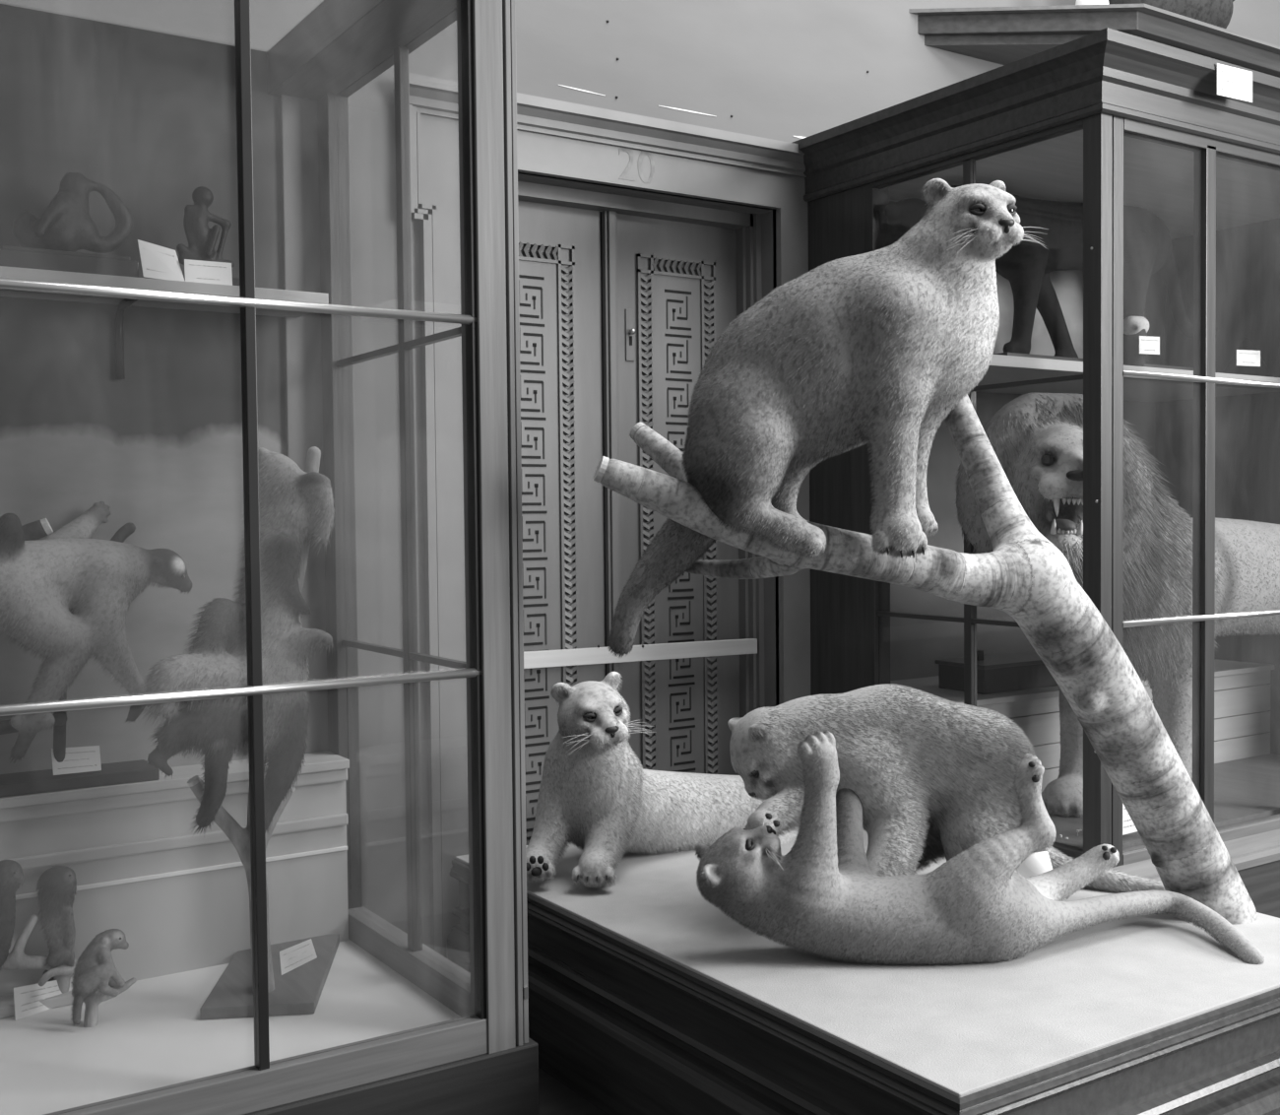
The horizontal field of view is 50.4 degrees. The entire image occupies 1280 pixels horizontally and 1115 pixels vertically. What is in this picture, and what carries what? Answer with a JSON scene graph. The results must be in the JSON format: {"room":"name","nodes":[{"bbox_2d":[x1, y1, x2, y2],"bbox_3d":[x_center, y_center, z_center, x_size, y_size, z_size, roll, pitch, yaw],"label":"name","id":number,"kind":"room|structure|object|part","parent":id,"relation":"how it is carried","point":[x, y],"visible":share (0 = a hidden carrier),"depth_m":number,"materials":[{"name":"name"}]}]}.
{"room":"museum","nodes":[
{"label":"museum","id":0,"kind":"room"},
{"bbox_2d":[538,1067,607,1114],"bbox_3d":[1.326,1.590,3.067,10.500,0.100,5.600,-2,2,-33],"label":"floor","id":1,"kind":"structure","parent":0,"point":[554,1097],"depth_m":3.83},
{"bbox_2d":[0,0,539,1114],"bbox_3d":[-1.499,-0.192,3.331,2.160,3.500,1.180,-2,2,-33],"label":"display case","id":2,"kind":"object","parent":1,"relation":"on","point":[152,400],"visible":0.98,"depth_m":3.84,"materials":[{"name":"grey wood"}]},
{"bbox_2d":[0,989,73,1018],"bbox_3d":[-1.690,1.200,3.674,0.375,0.027,0.161,-2,2,-33],"label":"board","id":3,"kind":"object","parent":2,"relation":"on","point":[7,1002],"visible":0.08,"depth_m":3.65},
{"bbox_2d":[0,913,77,993],"bbox_3d":[-1.644,1.087,3.644,0.303,0.243,0.093,-2,2,-33],"label":"branch","id":4,"kind":"object","parent":3,"relation":"on","point":[17,959],"visible":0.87,"depth_m":3.65,"materials":[{"name":"grey plant"}]},
{"bbox_2d":[0,859,24,967],"bbox_3d":[-1.705,0.952,3.624,0.113,0.287,0.093,-2,2,-33],"label":"monkey","id":5,"kind":"object","parent":4,"relation":"on","point":[11,871],"visible":1,"depth_m":3.60},
{"bbox_2d":[35,865,76,981],"bbox_3d":[-1.584,1.036,3.705,0.093,0.392,0.087,-2,2,-33],"label":"monkey","id":6,"kind":"object","parent":4,"relation":"on","point":[57,885],"visible":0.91,"depth_m":3.68},
{"bbox_2d":[13,975,74,1020],"bbox_3d":[-1.600,1.175,3.659,0.028,0.078,0.192,1,2,34],"label":"card","id":7,"kind":"object","parent":2,"relation":"in","point":[27,998],"visible":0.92,"depth_m":3.63,"materials":[{"name":"paper"}]},
{"bbox_2d":[0,245,138,277],"bbox_3d":[-1.589,-0.798,3.747,0.355,0.062,0.200,-2,2,-33],"label":"board","id":8,"kind":"object","parent":2,"relation":"on","point":[10,256],"visible":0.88,"depth_m":3.66,"materials":[{"name":"grey wood"}]},
{"bbox_2d":[12,172,133,253],"bbox_3d":[-1.569,-0.942,3.763,0.134,0.247,0.304,1,2,41],"label":"sculpture","id":9,"kind":"object","parent":8,"relation":"on","point":[66,224],"visible":0.91,"depth_m":3.72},
{"bbox_2d":[0,759,159,797],"bbox_3d":[-1.842,0.628,3.668,1.015,0.033,0.175,-2,2,-33],"label":"board","id":10,"kind":"object","parent":2,"relation":"on","point":[37,781],"visible":0.82,"depth_m":3.78,"materials":[{"name":"black wood"}]},
{"bbox_2d":[0,517,135,762],"bbox_3d":[-1.605,0.246,3.727,0.123,0.710,0.472,1,3,43],"label":"branch","id":11,"kind":"object","parent":10,"relation":"on","point":[38,529],"visible":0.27,"depth_m":3.73,"materials":[{"name":"grey plant"}]},
{"bbox_2d":[0,501,192,763],"bbox_3d":[-1.560,0.184,3.724,0.301,0.680,0.609,1,2,38],"label":"animal","id":12,"kind":"object","parent":11,"relation":"on","point":[41,580],"visible":0.95,"depth_m":3.63},
{"bbox_2d":[51,745,101,774],"bbox_3d":[-1.566,0.561,3.777,0.129,0.069,0.036,-2,2,-33],"label":"card","id":13,"kind":"object","parent":10,"relation":"on","point":[77,759],"visible":1,"depth_m":3.78,"materials":[{"name":"paper"}]},
{"bbox_2d":[71,976,136,1026],"bbox_3d":[-1.397,1.166,3.542,0.162,0.131,0.037,-1,2,-7],"label":"branch","id":14,"kind":"object","parent":2,"relation":"on","point":[92,1002],"visible":0.78,"depth_m":3.53,"materials":[{"name":"grey plant"}]},
{"bbox_2d":[70,928,128,1026],"bbox_3d":[-1.404,1.086,3.538,0.148,0.221,0.114,-2,2,-33],"label":"monkey","id":15,"kind":"object","parent":14,"relation":"on","point":[96,970],"visible":1,"depth_m":3.51},
{"bbox_2d":[137,239,185,281],"bbox_3d":[-1.338,-0.828,3.799,0.114,0.118,0.051,-2,2,-33],"label":"card","id":16,"kind":"object","parent":2,"relation":"on","point":[159,262],"visible":1,"depth_m":3.79,"materials":[{"name":"paper"}]},
{"bbox_3d":[-1.646,-1.526,3.254,1.900,0.005,1.070,-2,2,-33],"label":"pane","id":17,"kind":"part","parent":2,"relation":"part of","materials":[{"name":"clear glass"}]},
{"bbox_2d":[0,265,328,317],"bbox_3d":[-1.817,-0.742,3.607,1.960,0.038,0.275,-2,2,-33],"label":"shelf","id":18,"kind":"object","parent":2,"relation":"attached to","point":[7,296],"depth_m":3.86,"materials":[{"name":"grey glass"}]},
{"bbox_3d":[-1.753,0.694,3.640,2.030,0.040,0.022,-2,2,-33],"label":"ledge moulding","id":19,"kind":"part","parent":2,"relation":"part of","materials":[{"name":"grey wood"}]},
{"bbox_3d":[-1.752,0.834,3.646,2.030,0.035,0.018,-2,2,-33],"label":"ledge moulding","id":20,"kind":"part","parent":2,"relation":"part of","materials":[{"name":"grey wood"}]},
{"bbox_2d":[184,258,232,285],"bbox_3d":[-1.225,-0.807,3.856,0.134,0.069,0.012,-2,2,-33],"label":"card","id":21,"kind":"object","parent":2,"relation":"on","point":[195,271],"visible":1,"depth_m":3.85,"materials":[{"name":"paper"}]},
{"bbox_2d":[183,274,239,285],"bbox_3d":[-1.250,-0.792,3.934,0.158,0.030,0.120,-2,2,-33],"label":"board","id":22,"kind":"object","parent":2,"relation":"on","point":[235,281],"visible":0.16,"depth_m":3.92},
{"bbox_2d":[176,186,234,266],"bbox_3d":[-1.252,-0.952,3.910,0.160,0.228,0.064,-1,2,-21],"label":"monkey","id":23,"kind":"object","parent":22,"relation":"on","point":[202,239],"visible":0.89,"depth_m":3.89},
{"bbox_3d":[-1.237,1.227,2.881,2.030,0.088,0.050,-2,2,-33],"label":"sill","id":24,"kind":"part","parent":2,"relation":"part of","materials":[{"name":"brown wood"}]},
{"bbox_2d":[199,933,339,1019],"bbox_3d":[-1.040,1.186,3.877,0.293,0.030,0.601,-1,2,-6],"label":"board","id":25,"kind":"object","parent":2,"relation":"on","point":[297,991],"visible":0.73,"depth_m":3.73,"materials":[{"name":"grey wood"}]},
{"bbox_2d":[187,446,320,992],"bbox_3d":[-1.035,0.452,3.673,0.376,1.507,0.064,-2,2,-33],"label":"branch","id":26,"kind":"object","parent":25,"relation":"on","point":[235,833],"visible":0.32,"depth_m":3.67,"materials":[{"name":"grey plant"}]},
{"bbox_2d":[137,447,335,838],"bbox_3d":[-1.075,0.220,3.606,0.531,1.028,0.247,-2,2,-43],"label":"monkey","id":27,"kind":"object","parent":26,"relation":"attached to","point":[295,504],"visible":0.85,"depth_m":3.59},
{"bbox_2d":[279,938,317,974],"bbox_3d":[-0.908,1.058,3.602,0.097,0.073,0.031,-2,2,-33],"label":"card","id":28,"kind":"object","parent":2,"relation":"in","point":[291,957],"visible":1,"depth_m":3.60,"materials":[{"name":"paper"}]},
{"bbox_3d":[-0.961,-0.146,4.308,0.070,2.665,0.140,-2,2,-33],"label":"post","id":29,"kind":"part","parent":2,"relation":"part of","materials":[{"name":"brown wood"}]},
{"bbox_3d":[-0.658,1.175,3.918,0.070,0.115,0.980,-2,2,-33],"label":"sill","id":30,"kind":"part","parent":2,"relation":"part of","materials":[{"name":"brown wood"}]},
{"bbox_3d":[-0.371,-0.206,3.438,0.120,3.500,0.100,-2,2,-33],"label":"corner post","id":31,"kind":"part","parent":2,"relation":"part of","materials":[{"name":"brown wood"}]},
{"bbox_2d":[447,828,1279,1114],"bbox_3d":[0.667,1.264,4.060,1.631,0.500,2.323,-2,2,-33],"label":"platform","id":32,"kind":"object","parent":1,"relation":"on","point":[645,997],"visible":0.8,"depth_m":3.31,"materials":[{"name":"wood"}]},
{"bbox_2d":[526,671,800,888],"bbox_3d":[0.179,0.736,4.655,1.539,0.766,0.417,-2,3,-44],"label":"puma","id":33,"kind":"object","parent":32,"relation":"on","point":[596,795],"visible":0.67,"depth_m":4.27,"materials":[{"name":"fur"}]},
{"bbox_3d":[0.668,1.379,4.064,1.631,0.270,2.323,-2,2,-33],"label":"skirting","id":34,"kind":"part","parent":32,"relation":"part of","materials":[{"name":"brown wood"}]},
{"bbox_2d":[593,393,1257,924],"bbox_3d":[0.802,0.282,3.648,1.910,1.709,0.424,-1,2,-12],"label":"birch trunk","id":35,"kind":"object","parent":32,"relation":"on","point":[1025,576],"visible":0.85,"depth_m":3.59,"materials":[{"name":"white plant"}]},
{"bbox_2d":[606,178,1047,656],"bbox_3d":[0.462,-0.353,3.409,1.093,1.190,0.356,-1,2,2],"label":"puma","id":36,"kind":"object","parent":35,"relation":"on","point":[877,347],"visible":0.94,"depth_m":3.29,"materials":[{"name":"fur"}]},
{"bbox_2d":[727,683,1165,893],"bbox_3d":[0.892,0.692,3.977,1.331,0.651,0.520,-1,2,-24],"label":"puma","id":37,"kind":"object","parent":32,"relation":"on","point":[932,776],"visible":0.73,"depth_m":3.80,"materials":[{"name":"fur"}]},
{"bbox_2d":[693,730,1264,965],"bbox_3d":[0.856,0.741,3.612,1.426,0.624,0.460,-1,2,-3],"label":"puma","id":38,"kind":"object","parent":32,"relation":"on","point":[822,897],"visible":0.98,"depth_m":3.43,"materials":[{"name":"fur"}]},
{"bbox_2d":[1016,850,1052,878],"bbox_3d":[1.162,0.931,3.964,0.064,0.162,0.300,1,2,38],"label":"card","id":39,"kind":"object","parent":32,"relation":"on","point":[1039,863],"visible":0.41,"depth_m":3.99,"materials":[{"name":"paper"}]},
{"bbox_2d":[792,27,1279,917],"bbox_3d":[1.964,-0.095,5.413,2.273,3.105,1.510,-2,2,-33],"label":"display case","id":40,"kind":"object","parent":1,"relation":"on","point":[1105,120],"visible":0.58,"depth_m":5.11,"materials":[{"name":"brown wood"}]},
{"bbox_2d":[883,197,929,247],"bbox_3d":[1.033,-1.031,5.178,0.259,0.669,0.248,-2,2,-33],"label":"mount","id":41,"kind":"object","parent":40,"relation":"on","point":[903,215],"visible":0.16,"depth_m":5.09,"materials":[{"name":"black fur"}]},
{"bbox_3d":[1.157,-1.423,4.729,0.043,0.080,0.970,-2,2,-33],"label":"rail","id":42,"kind":"part","parent":40,"relation":"part of","materials":[{"name":"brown wood"}]},
{"bbox_2d":[935,649,1058,694],"bbox_3d":[1.564,0.435,5.492,0.775,0.151,0.260,-2,2,-33],"label":"stand","id":43,"kind":"object","parent":40,"relation":"on","point":[1018,671],"visible":0.59,"depth_m":5.31,"materials":[{"name":"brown wood"}]},
{"bbox_3d":[1.336,0.386,5.359,0.030,0.040,0.030,-2,2,-33],"label":"knob","id":44,"kind":"part","parent":43,"relation":"part of","materials":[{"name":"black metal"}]},
{"bbox_3d":[1.564,0.407,5.491,0.775,0.015,0.260,-2,2,-33],"label":"lid","id":45,"kind":"part","parent":43,"relation":"part of","materials":[{"name":"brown wood"}]},
{"bbox_3d":[1.949,-1.539,5.367,2.273,0.215,1.510,-2,2,-33],"label":"cornice","id":46,"kind":"part","parent":40,"relation":"part of","materials":[{"name":"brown wood"}]},
{"bbox_3d":[1.181,0.975,4.805,0.043,0.060,0.970,-2,2,-33],"label":"rail","id":47,"kind":"part","parent":40,"relation":"part of","materials":[{"name":"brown wood"}]},
{"bbox_2d":[1059,829,1082,838],"bbox_3d":[1.481,0.984,4.622,0.188,0.128,0.087,-2,2,-33],"label":"plant","id":48,"kind":"object","parent":40,"relation":"on","point":[1077,830],"visible":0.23,"depth_m":4.60,"materials":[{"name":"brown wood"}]},
{"bbox_2d":[993,352,1193,370],"bbox_3d":[1.847,-0.780,5.683,1.285,0.048,0.340,-2,2,-33],"label":"stand","id":49,"kind":"object","parent":40,"relation":"on","point":[1001,353],"visible":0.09,"depth_m":5.37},
{"bbox_2d":[949,185,1217,365],"bbox_3d":[1.869,-1.148,5.689,1.771,0.706,0.373,-2,2,-33],"label":"cat","id":50,"kind":"object","parent":49,"relation":"on","point":[1149,262],"visible":0.68,"depth_m":5.62},
{"bbox_3d":[1.484,-0.194,4.353,0.113,2.420,0.070,-2,2,-33],"label":"corner post","id":51,"kind":"part","parent":40,"relation":"part of","materials":[{"name":"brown wood"}]},
{"bbox_2d":[954,391,1279,817],"bbox_3d":[2.567,0.270,5.520,3.268,1.765,0.628,-2,2,-33],"label":"lion","id":52,"kind":"object","parent":40,"relation":"in","point":[1036,438],"visible":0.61,"depth_m":4.73},
{"bbox_2d":[976,354,1279,401],"bbox_3d":[1.848,-0.735,5.679,2.040,0.040,0.770,-2,2,-33],"label":"shelf","id":53,"kind":"object","parent":40,"relation":"attached to","point":[1002,368],"depth_m":5.65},
{"bbox_2d":[1122,803,1137,834],"bbox_3d":[1.658,0.870,4.566,0.165,0.100,0.031,-2,2,-33],"label":"card","id":54,"kind":"object","parent":40,"relation":"on","point":[1128,826],"visible":0.28,"depth_m":4.54,"materials":[{"name":"paper"}]},
{"bbox_2d":[1123,316,1149,366],"bbox_3d":[1.966,-0.850,5.412,0.100,0.224,0.145,1,3,43],"label":"mount","id":55,"kind":"object","parent":40,"relation":"on","point":[1134,327],"visible":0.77,"depth_m":5.37,"materials":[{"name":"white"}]},
{"bbox_2d":[1139,335,1159,354],"bbox_3d":[2.008,-0.836,5.355,0.163,0.079,0.026,-2,2,-33],"label":"card","id":56,"kind":"object","parent":40,"relation":"on","point":[1148,345],"visible":1,"depth_m":5.35,"materials":[{"name":"paper"}]},
{"bbox_3d":[1.992,1.005,5.495,2.193,0.100,1.450,-2,2,-33],"label":"moulding","id":57,"kind":"part","parent":40,"relation":"part of","materials":[{"name":"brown wood"}]},
{"bbox_3d":[2.367,0.961,4.951,1.960,0.055,0.050,-2,2,-33],"label":"rail","id":58,"kind":"part","parent":40,"relation":"part of","materials":[{"name":"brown wood"}]},
{"bbox_3d":[2.344,-1.417,4.875,1.960,0.065,0.050,-2,2,-33],"label":"rail","id":59,"kind":"part","parent":40,"relation":"part of","materials":[{"name":"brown wood"}]},
{"bbox_3d":[2.844,-0.268,6.089,0.050,2.510,1.340,-2,2,-33],"label":"panel","id":60,"kind":"part","parent":40,"relation":"part of","materials":[{"name":"clear glass"}]},
{"bbox_2d":[1216,63,1252,102],"bbox_3d":[1.955,-1.558,4.465,0.218,0.098,0.016,-2,2,-33],"label":"card","id":61,"kind":"object","parent":40,"relation":"attached to","point":[1232,82],"visible":1,"depth_m":4.46,"materials":[{"name":"paper"}]},
{"bbox_2d":[1222,337,1273,377],"bbox_3d":[2.603,-0.856,5.832,0.207,0.174,0.207,-2,2,-33],"label":"cone mount","id":62,"kind":"object","parent":40,"relation":"on","point":[1262,370],"visible":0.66,"depth_m":5.78,"materials":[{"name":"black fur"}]},
{"bbox_2d":[1236,349,1260,366],"bbox_3d":[2.561,-0.839,5.718,0.207,0.076,0.026,-2,2,-33],"label":"card","id":63,"kind":"object","parent":40,"relation":"in","point":[1246,357],"visible":1,"depth_m":5.72,"materials":[{"name":"paper"}]},
{"bbox_2d":[348,0,1279,933],"bbox_3d":[-0.135,-1.114,5.164,10.500,5.200,0.377,-2,2,-33],"label":"wall","id":64,"kind":"structure","parent":0,"point":[790,71],"depth_m":4.95,"materials":[{"name":"paint"}]},
{"bbox_2d":[408,72,810,958],"bbox_3d":[0.009,-0.056,5.023,1.860,3.090,0.115,-2,2,-33],"label":"trim","id":65,"kind":"structure","parent":64,"relation":"attached to","point":[559,139],"depth_m":4.62,"materials":[{"name":"paint"}]},
{"bbox_3d":[0.006,-1.547,4.957,1.860,0.105,0.070,-2,2,-33],"label":"cornice","id":66,"kind":"part","parent":65,"relation":"part of","materials":[{"name":"paint"}]},
{"bbox_2d":[517,181,765,844],"bbox_3d":[-0.105,0.060,5.202,1.350,2.850,0.155,-2,2,-33],"label":"door","id":67,"kind":"structure","parent":64,"relation":"in","point":[624,300],"depth_m":5.21,"materials":[{"name":"paint"}]},
{"bbox_3d":[-0.394,0.142,5.035,0.230,2.463,0.006,-2,2,-33],"label":"fret panel","id":68,"kind":"part","parent":67,"relation":"part of","materials":[{"name":"paint"}]},
{"bbox_3d":[-0.031,-0.869,5.229,0.024,0.024,0.032,-2,2,-33],"label":"knob","id":69,"kind":"part","parent":67,"relation":"part of","materials":[{"name":"silver metal"}]},
{"bbox_2d":[523,638,757,668],"bbox_3d":[-0.073,0.351,5.139,1.290,0.105,0.034,-2,2,-33],"label":"board","id":70,"kind":"object","parent":67,"relation":"attached to","point":[694,649],"visible":0.62,"depth_m":5.18,"materials":[{"name":"white wood"}]},
{"bbox_3d":[0.155,0.125,5.395,0.230,2.463,0.006,-2,2,-33],"label":"fret panel","id":71,"kind":"part","parent":67,"relation":"part of","materials":[{"name":"paint"}]},
{"bbox_2d":[908,3,1279,77],"bbox_3d":[2.312,-2.279,6.185,2.430,0.135,0.570,-2,2,-33],"label":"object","id":72,"kind":"object","parent":64,"relation":"attached to","point":[1003,35],"visible":0.61,"depth_m":5.81,"materials":[{"name":"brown wood"}]},
{"bbox_2d":[1075,0,1108,4],"bbox_3d":[1.986,-2.424,5.973,0.200,0.175,0.200,-2,2,-33],"label":"card","id":73,"kind":"object","parent":72,"relation":"on","point":[1078,2],"visible":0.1,"depth_m":5.91,"materials":[{"name":"white paper"}]},
{"bbox_3d":[2.312,-2.339,6.183,2.430,0.015,0.570,-2,2,-33],"label":"edge moulding","id":74,"kind":"part","parent":72,"relation":"part of","materials":[{"name":"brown wood"}]},
{"bbox_2d":[1108,0,1234,28],"bbox_3d":[2.461,-2.574,6.281,0.917,0.462,0.319,-2,2,-33],"label":"stuffed mammal","id":75,"kind":"object","parent":72,"relation":"on","point":[1218,13],"visible":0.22,"depth_m":6.17,"materials":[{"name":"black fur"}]}
]}

